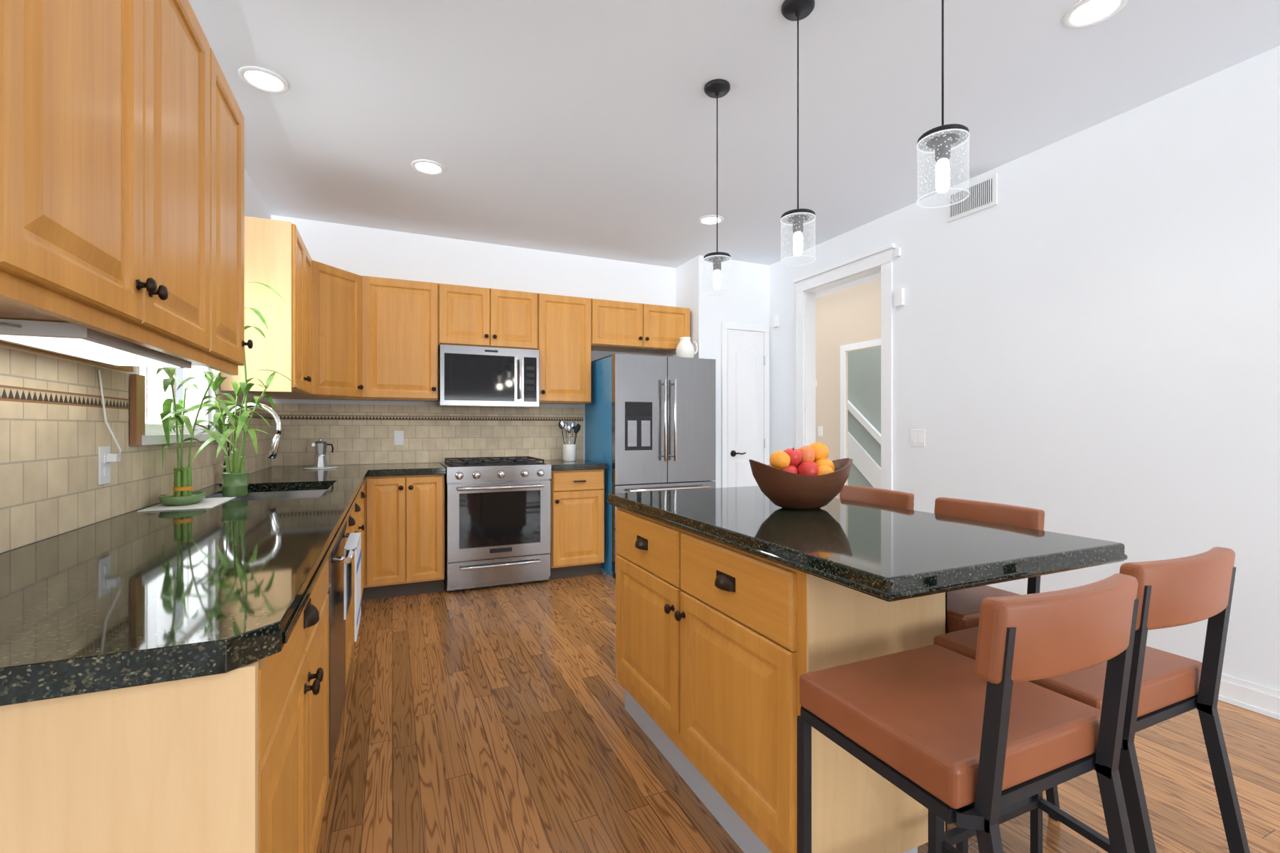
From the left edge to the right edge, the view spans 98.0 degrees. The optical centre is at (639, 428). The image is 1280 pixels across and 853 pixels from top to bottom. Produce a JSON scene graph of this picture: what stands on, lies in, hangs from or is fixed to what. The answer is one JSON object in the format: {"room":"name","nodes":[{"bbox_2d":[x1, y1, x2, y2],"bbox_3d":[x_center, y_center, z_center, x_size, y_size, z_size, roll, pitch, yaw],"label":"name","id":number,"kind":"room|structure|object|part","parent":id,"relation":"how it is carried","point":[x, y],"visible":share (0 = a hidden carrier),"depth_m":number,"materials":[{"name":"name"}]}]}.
{"room":"kitchen","nodes":[
{"label":"kitchen","id":0,"kind":"room"},
{"bbox_2d":[0,169,270,553],"bbox_3d":[-1.129,-0.190,0.373,0.120,2.780,8.400,0,0,-24],"label":"wall","id":1,"kind":"structure","parent":0,"point":[255,206],"depth_m":3.48,"materials":[{"name":"white paint"}]},
{"bbox_2d":[0,0,22,281],"bbox_3d":[-0.907,-0.665,0.450,0.332,0.900,0.500,0,0,-24],"label":"upper cabinet","id":2,"kind":"object","parent":1,"relation":"attached to","point":[11,11],"depth_m":0.77,"materials":[{"name":"brown wood"}]},
{"bbox_2d":[0,0,219,358],"bbox_3d":[-1.202,-0.665,1.112,0.332,0.900,0.950,0,0,-24],"label":"upper cabinet","id":3,"kind":"object","parent":1,"relation":"attached to","point":[131,235],"depth_m":1.12,"materials":[{"name":"brown wood"}]},
{"bbox_2d":[0,346,273,553],"bbox_3d":[-1.799,0.050,2.034,0.006,0.470,4.580,0,0,-24],"label":"tile backsplash","id":4,"kind":"structure","parent":1,"relation":"attached to","point":[55,434],"depth_m":1.55,"materials":[{"name":"beige tile"}]},
{"bbox_2d":[98,369,121,484],"label":"outlet plates","id":5,"kind":"object","parent":4,"relation":"attached to","point":[106,457],"depth_m":1.71,"materials":[{"name":"white plastic"}]},
{"bbox_2d":[56,65,250,372],"bbox_3d":[-1.479,-0.665,1.733,0.332,0.900,0.410,0,0,-24],"label":"upper cabinet","id":6,"kind":"object","parent":1,"relation":"attached to","point":[234,227],"depth_m":1.82,"materials":[{"name":"brown wood"}]},
{"bbox_2d":[130,366,223,445],"bbox_3d":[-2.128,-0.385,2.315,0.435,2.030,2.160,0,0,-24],"label":"window","id":7,"kind":"structure","parent":1,"relation":"in","point":[148,397],"depth_m":2.35,"materials":[{"name":"white"}]},
{"bbox_2d":[220,216,315,398],"bbox_3d":[-2.168,-0.665,3.282,0.332,0.900,0.720,0,0,-24],"label":"upper cabinet","id":8,"kind":"object","parent":1,"relation":"attached to","point":[280,259],"depth_m":3.00,"materials":[{"name":"brown wood"}]},
{"bbox_2d":[271,398,361,400],"bbox_3d":[-2.320,-0.665,3.954,0.602,0.900,0.632,0,0,-24],"label":"upper cabinet","id":9,"kind":"object","parent":1,"relation":"attached to","point":[326,399],"depth_m":4.16,"materials":[{"name":"brown wood"}]},
{"bbox_2d":[315,260,364,400],"bbox_3d":[-2.104,-0.665,3.869,0.296,0.888,0.314,0,0,-24],"label":"upper cabinet","id":10,"kind":"object","parent":1,"relation":"attached to","point":[339,293],"depth_m":3.88,"materials":[{"name":"brown wood"}]},
{"bbox_2d":[270,214,675,467],"bbox_3d":[-1.214,-0.190,4.867,3.380,2.780,0.120,0,0,-24],"label":"wall","id":11,"kind":"structure","parent":0,"point":[364,251],"depth_m":4.73,"materials":[{"name":"white paint"}]},
{"bbox_2d":[364,275,440,401],"bbox_3d":[-1.859,-0.665,4.318,0.533,0.900,0.342,0,0,-24],"label":"upper cabinet","id":12,"kind":"object","parent":11,"relation":"attached to","point":[402,318],"depth_m":4.17,"materials":[{"name":"brown wood"}]},
{"bbox_2d":[273,403,583,466],"bbox_3d":[-1.613,0.050,4.620,2.390,0.470,0.006,0,0,-24],"label":"tile backsplash","id":13,"kind":"structure","parent":11,"relation":"attached to","point":[358,434],"depth_m":4.53,"materials":[{"name":"beige tile"}]},
{"bbox_2d":[393,430,403,445],"label":"outlet plates","id":14,"kind":"object","parent":13,"relation":"attached to","point":[398,435],"depth_m":4.47,"materials":[{"name":"white plastic"}]},
{"bbox_2d":[440,283,540,352],"bbox_3d":[-1.260,-0.880,4.585,0.773,0.470,0.342,0,0,-24],"label":"upper cabinet","id":15,"kind":"object","parent":11,"relation":"attached to","point":[471,316],"depth_m":4.43,"materials":[{"name":"brown wood"}]},
{"bbox_2d":[436,344,539,408],"bbox_3d":[-1.238,-0.404,4.535,0.761,0.464,0.448,0,0,-24],"label":"microwave","id":16,"kind":"object","parent":15,"relation":"attached to","point":[482,377],"visible":1,"depth_m":4.37,"materials":[{"name":"silver metal"}]},
{"bbox_2d":[539,293,594,404],"bbox_3d":[-0.694,-0.665,4.837,0.463,0.900,0.342,0,0,-24],"label":"upper cabinet","id":17,"kind":"object","parent":11,"relation":"attached to","point":[567,323],"depth_m":4.69,"materials":[{"name":"brown wood"}]},
{"bbox_2d":[594,298,689,355],"bbox_3d":[-0.041,-0.915,5.128,0.963,0.400,0.342,0,0,-24],"label":"upper cabinet","id":18,"kind":"object","parent":11,"relation":"attached to","point":[620,326],"depth_m":4.97,"materials":[{"name":"brown wood"}]},
{"bbox_2d":[675,255,769,488],"bbox_3d":[0.782,-0.190,5.509,0.790,2.780,0.570,0,0,-24],"label":"wall","id":19,"kind":"structure","parent":0,"point":[746,301],"depth_m":5.20,"materials":[{"name":"white paint"}]},
{"bbox_2d":[721,322,768,487],"bbox_3d":[1.002,0.107,5.283,0.528,2.185,0.018,0,0,-24],"label":"door frame","id":20,"kind":"structure","parent":19,"relation":"attached to","point":[727,326],"depth_m":5.19,"materials":[{"name":"white wood"}]},
{"bbox_2d":[727,329,765,487],"bbox_3d":[1.018,0.134,5.264,0.422,2.108,0.067,0,0,-24],"label":"pantry door","id":21,"kind":"structure","parent":19,"relation":"in","point":[746,364],"depth_m":5.26,"materials":[{"name":"white wood"}]},
{"bbox_2d":[188,0,1279,297],"bbox_3d":[1.786,-1.630,2.700,7.340,0.100,10.520,0,0,-24],"label":"ceiling","id":22,"kind":"structure","parent":0,"point":[609,129],"depth_m":2.69,"materials":[{"name":"white paint"}]},
{"bbox_2d":[238,66,289,93],"bbox_3d":[-1.704,-1.575,2.525,0.192,0.010,0.192,0,0,-24],"label":"recessed light","id":23,"kind":"object","parent":22,"relation":"in","point":[263,80],"visible":1,"depth_m":2.52,"materials":[{"name":"white plastic"}]},
{"bbox_2d":[411,159,445,174],"bbox_3d":[-1.282,-1.575,3.370,0.192,0.010,0.192,0,0,-24],"label":"recessed light","id":24,"kind":"object","parent":22,"relation":"in","point":[427,167],"visible":1,"depth_m":3.37,"materials":[{"name":"white plastic"}]},
{"bbox_2d":[698,214,723,225],"bbox_3d":[0.538,-1.575,4.224,0.192,0.010,0.192,0,0,-24],"label":"recessed light","id":25,"kind":"object","parent":22,"relation":"in","point":[711,220],"visible":0.98,"depth_m":4.22,"materials":[{"name":"white plastic"}]},
{"bbox_2d":[703,78,731,296],"bbox_3d":[0.357,-1.101,2.578,0.127,0.956,0.127,0,0,-24],"label":"pendant light","id":26,"kind":"object","parent":22,"relation":"hanging from","point":[717,88],"visible":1,"depth_m":2.57,"materials":[{"name":"clear glass"}]},
{"bbox_2d":[780,0,815,265],"bbox_3d":[0.590,-1.101,2.080,0.127,0.956,0.127,0,0,-24],"label":"pendant light","id":27,"kind":"object","parent":22,"relation":"hanging from","point":[795,11],"visible":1,"depth_m":2.07,"materials":[{"name":"clear glass"}]},
{"bbox_2d":[916,0,969,208],"bbox_3d":[0.825,-1.101,1.516,0.127,0.956,0.127,0,0,-24],"label":"pendant light","id":28,"kind":"object","parent":22,"relation":"hanging from","point":[942,140],"visible":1,"depth_m":1.51,"materials":[{"name":"clear glass"}]},
{"bbox_2d":[1063,0,1127,28],"bbox_3d":[1.715,-1.575,2.099,0.192,0.010,0.192,0,0,-24],"label":"recessed light","id":29,"kind":"object","parent":22,"relation":"in","point":[1082,13],"visible":1,"depth_m":2.11,"materials":[{"name":"white plastic"}]},
{"bbox_2d":[316,567,1279,852],"bbox_3d":[1.786,1.250,2.700,7.340,0.100,10.520,0,0,-24],"label":"floor","id":30,"kind":"structure","parent":0,"point":[491,720],"depth_m":2.03,"materials":[{"name":"brown wood"}]},
{"bbox_2d":[0,661,335,852],"bbox_3d":[-1.038,0.766,1.113,0.646,0.867,1.016,0,0,-24],"label":"base cabinet","id":31,"kind":"object","parent":30,"relation":"on","point":[231,764],"depth_m":0.74,"materials":[{"name":"brown wood"}]},
{"bbox_2d":[0,462,591,709],"bbox_3d":[-1.390,0.309,2.551,1.168,0.046,3.962,0,0,-24],"label":"countertop","id":32,"kind":"structure","parent":31,"relation":"on","point":[279,574],"depth_m":1.18,"materials":[{"name":"black stone"}]},
{"bbox_2d":[137,281,299,511],"bbox_3d":[-1.647,-0.185,2.267,0.416,0.941,0.720,0,0,-24],"label":"bamboo plant","id":33,"kind":"object","parent":32,"relation":"on","point":[183,496],"visible":0.98,"depth_m":2.17,"materials":[{"name":"green plant"}]},
{"bbox_2d":[218,402,282,485],"bbox_3d":[-1.983,0.077,2.835,0.273,0.418,0.105,0,0,-24],"label":"faucet","id":34,"kind":"object","parent":32,"relation":"on","point":[273,450],"depth_m":2.87,"materials":[{"name":"silver metal"}]},
{"bbox_2d":[303,438,337,469],"bbox_3d":[-2.251,0.177,3.924,0.210,0.216,0.210,0,0,-24],"label":"moka pot","id":35,"kind":"object","parent":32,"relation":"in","point":[320,446],"visible":1,"depth_m":3.89,"materials":[{"name":"silver metal"}]},
{"bbox_2d":[335,658,349,749],"bbox_3d":[-1.379,0.766,1.880,0.646,0.867,0.663,0,0,-24],"label":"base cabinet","id":36,"kind":"object","parent":30,"relation":"on","point":[342,666],"depth_m":2.03,"materials":[{"name":"brown wood"}]},
{"bbox_2d":[439,456,551,592],"bbox_3d":[-1.159,0.723,4.422,0.764,0.954,0.717,0,0,-24],"label":"range","id":37,"kind":"object","parent":30,"relation":"on","point":[497,521],"visible":0.96,"depth_m":4.14,"materials":[{"name":"silver metal"}]},
{"bbox_2d":[549,467,604,574],"bbox_3d":[-0.614,0.766,4.712,0.440,0.867,0.648,0,0,-24],"label":"base cabinet","id":38,"kind":"object","parent":30,"relation":"on","point":[577,497],"depth_m":4.42,"materials":[{"name":"brown wood"}]},
{"bbox_2d":[539,459,607,470],"bbox_3d":[-0.610,0.309,4.704,0.458,0.046,0.662,0,0,-24],"label":"countertop","id":39,"kind":"structure","parent":38,"relation":"on","point":[579,464],"depth_m":4.44,"materials":[{"name":"black stone"}]},
{"bbox_2d":[558,420,580,461],"bbox_3d":[-0.605,0.111,4.810,0.190,0.349,0.123,0,0,-24],"label":"utensil crock","id":40,"kind":"object","parent":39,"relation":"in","point":[569,452],"visible":1,"depth_m":4.77,"materials":[{"name":"white ceramic"}]},
{"bbox_2d":[585,353,715,578],"bbox_3d":[0.087,0.305,4.909,0.928,1.790,0.822,0,0,-24],"label":"refrigerator","id":41,"kind":"object","parent":30,"relation":"on","point":[650,423],"visible":0.69,"depth_m":4.58,"materials":[{"name":"silver metal"}]},
{"bbox_2d":[675,337,697,358],"bbox_3d":[0.419,-0.697,4.959,0.208,0.212,0.168,0,0,-24],"label":"ceramic jug","id":42,"kind":"object","parent":41,"relation":"on","point":[685,348],"visible":0.79,"depth_m":4.89,"materials":[{"name":"white ceramic"}]},
{"bbox_2d":[606,500,947,852],"bbox_3d":[0.339,0.766,1.945,0.521,0.867,1.221,0,0,-24],"label":"kitchen island","id":43,"kind":"object","parent":30,"relation":"on","point":[740,611],"depth_m":1.49,"materials":[{"name":"brown wood"}]},
{"bbox_2d":[607,486,1127,605],"bbox_3d":[0.531,0.309,1.906,0.808,0.046,1.518,0,0,-24],"label":"island countertop","id":44,"kind":"structure","parent":43,"relation":"on","point":[889,555],"depth_m":1.41,"materials":[{"name":"black stone"}]},
{"bbox_2d":[748,442,852,509],"bbox_3d":[0.575,0.168,1.991,0.390,0.233,0.274,0,0,-24],"label":"fruit bowl","id":45,"kind":"object","parent":44,"relation":"on","point":[811,476],"visible":1,"depth_m":1.91,"materials":[{"name":"brown wood"}]},
{"bbox_2d":[839,484,914,510],"bbox_3d":[0.813,0.723,2.174,0.489,0.957,0.400,0,0,-24],"label":"stool","id":46,"kind":"object","parent":30,"relation":"on","point":[890,498],"visible":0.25,"depth_m":2.22,"materials":[{"name":"brown leather"}]},
{"bbox_2d":[797,573,1139,852],"bbox_3d":[0.603,0.724,0.993,0.400,0.957,0.491,0,0,-24],"label":"stool","id":47,"kind":"object","parent":30,"relation":"on","point":[978,744],"visible":1,"depth_m":0.92,"materials":[{"name":"brown leather"}]},
{"bbox_2d":[934,497,1059,852],"bbox_3d":[0.998,0.723,1.758,0.489,0.957,0.400,0,0,-24],"label":"stool","id":48,"kind":"object","parent":30,"relation":"on","point":[963,608],"visible":0.31,"depth_m":1.69,"materials":[{"name":"brown leather"}]},
{"bbox_3d":[0.970,0.406,1.745,0.426,0.322,0.400,0,0,-24],"label":"seat","id":49,"kind":"part","parent":48,"relation":"part of","materials":[{"name":"leather"}]},
{"bbox_2d":[933,546,1250,852],"bbox_3d":[0.986,0.724,1.202,0.400,0.957,0.491,0,0,-24],"label":"stool","id":50,"kind":"object","parent":30,"relation":"on","point":[1163,686],"visible":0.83,"depth_m":1.11,"materials":[{"name":"brown leather"}]},
{"bbox_3d":[0.973,0.406,1.232,0.400,0.322,0.426,0,0,-24],"label":"seat","id":51,"kind":"part","parent":50,"relation":"part of","materials":[{"name":"leather"}]},
{"bbox_2d":[815,278,881,498],"bbox_3d":[2.570,-0.190,5.906,0.100,2.780,3.900,0,0,-24],"label":"wall","id":52,"kind":"structure","parent":0,"point":[849,316],"depth_m":6.21,"materials":[{"name":"beige paint"}]},
{"bbox_2d":[817,426,822,436],"bbox_3d":[2.165,0.040,6.683,0.008,0.120,0.070,0,0,-24],"label":"light switch","id":53,"kind":"object","parent":52,"relation":"attached to","point":[820,431],"depth_m":6.68,"materials":[{"name":"white plastic"}]},
{"bbox_2d":[839,338,881,488],"bbox_3d":[2.599,0.385,6.453,0.628,2.650,2.477,0,0,-24],"label":"trim","id":54,"kind":"structure","parent":52,"relation":"attached to","point":[866,465],"depth_m":6.65,"materials":[{"name":"white wood"}]},
{"bbox_2d":[769,45,1279,691],"bbox_3d":[2.790,-0.190,2.118,0.120,2.780,8.400,0,0,-24],"label":"wall","id":55,"kind":"structure","parent":0,"point":[1085,333],"depth_m":2.81,"materials":[{"name":"white paint"}]},
{"bbox_2d":[772,315,779,327],"bbox_3d":[1.302,-1.012,5.278,0.027,0.115,0.085,0,0,-24],"label":"switch plates","id":56,"kind":"object","parent":55,"relation":"attached to","point":[776,318],"depth_m":5.27,"materials":[{"name":"white plastic"}]},
{"bbox_2d":[792,243,895,490],"bbox_3d":[1.679,-0.072,4.573,0.154,2.544,1.094,0,0,-24],"label":"door frame","id":57,"kind":"structure","parent":55,"relation":"attached to","point":[808,286],"depth_m":4.55,"materials":[{"name":"white wood"}]},
{"bbox_2d":[895,247,900,257],"bbox_3d":[1.867,-1.263,4.007,0.027,0.063,0.043,0,0,-24],"label":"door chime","id":58,"kind":"object","parent":55,"relation":"attached to","point":[897,250],"depth_m":4.01,"materials":[{"name":"white plastic"}]},
{"bbox_2d":[894,288,904,306],"bbox_3d":[1.872,-0.936,3.996,0.027,0.126,0.080,0,0,-24],"label":"switch plates","id":59,"kind":"object","parent":55,"relation":"attached to","point":[899,293],"depth_m":3.99,"materials":[{"name":"white plastic"}]},
{"bbox_2d":[910,429,925,446],"bbox_3d":[1.934,0.070,3.859,0.027,0.115,0.114,0,0,-24],"label":"switch plates","id":60,"kind":"object","parent":55,"relation":"attached to","point":[917,437],"depth_m":3.88,"materials":[{"name":"white plastic"}]},
{"bbox_2d":[946,172,997,222],"bbox_3d":[2.089,-1.450,3.519,0.018,0.190,0.330,0,0,-24],"label":"air vent","id":61,"kind":"object","parent":55,"relation":"in","point":[983,193],"visible":0.81,"depth_m":3.50,"materials":[{"name":"white metal"}]},
{"bbox_2d":[1218,674,1279,720],"bbox_3d":[3.136,1.142,1.156,0.026,0.114,6.358,0,0,-24],"label":"baseboard","id":62,"kind":"structure","parent":55,"relation":"attached to","point":[1261,700],"depth_m":2.35,"materials":[{"name":"white wood"}]}
]}

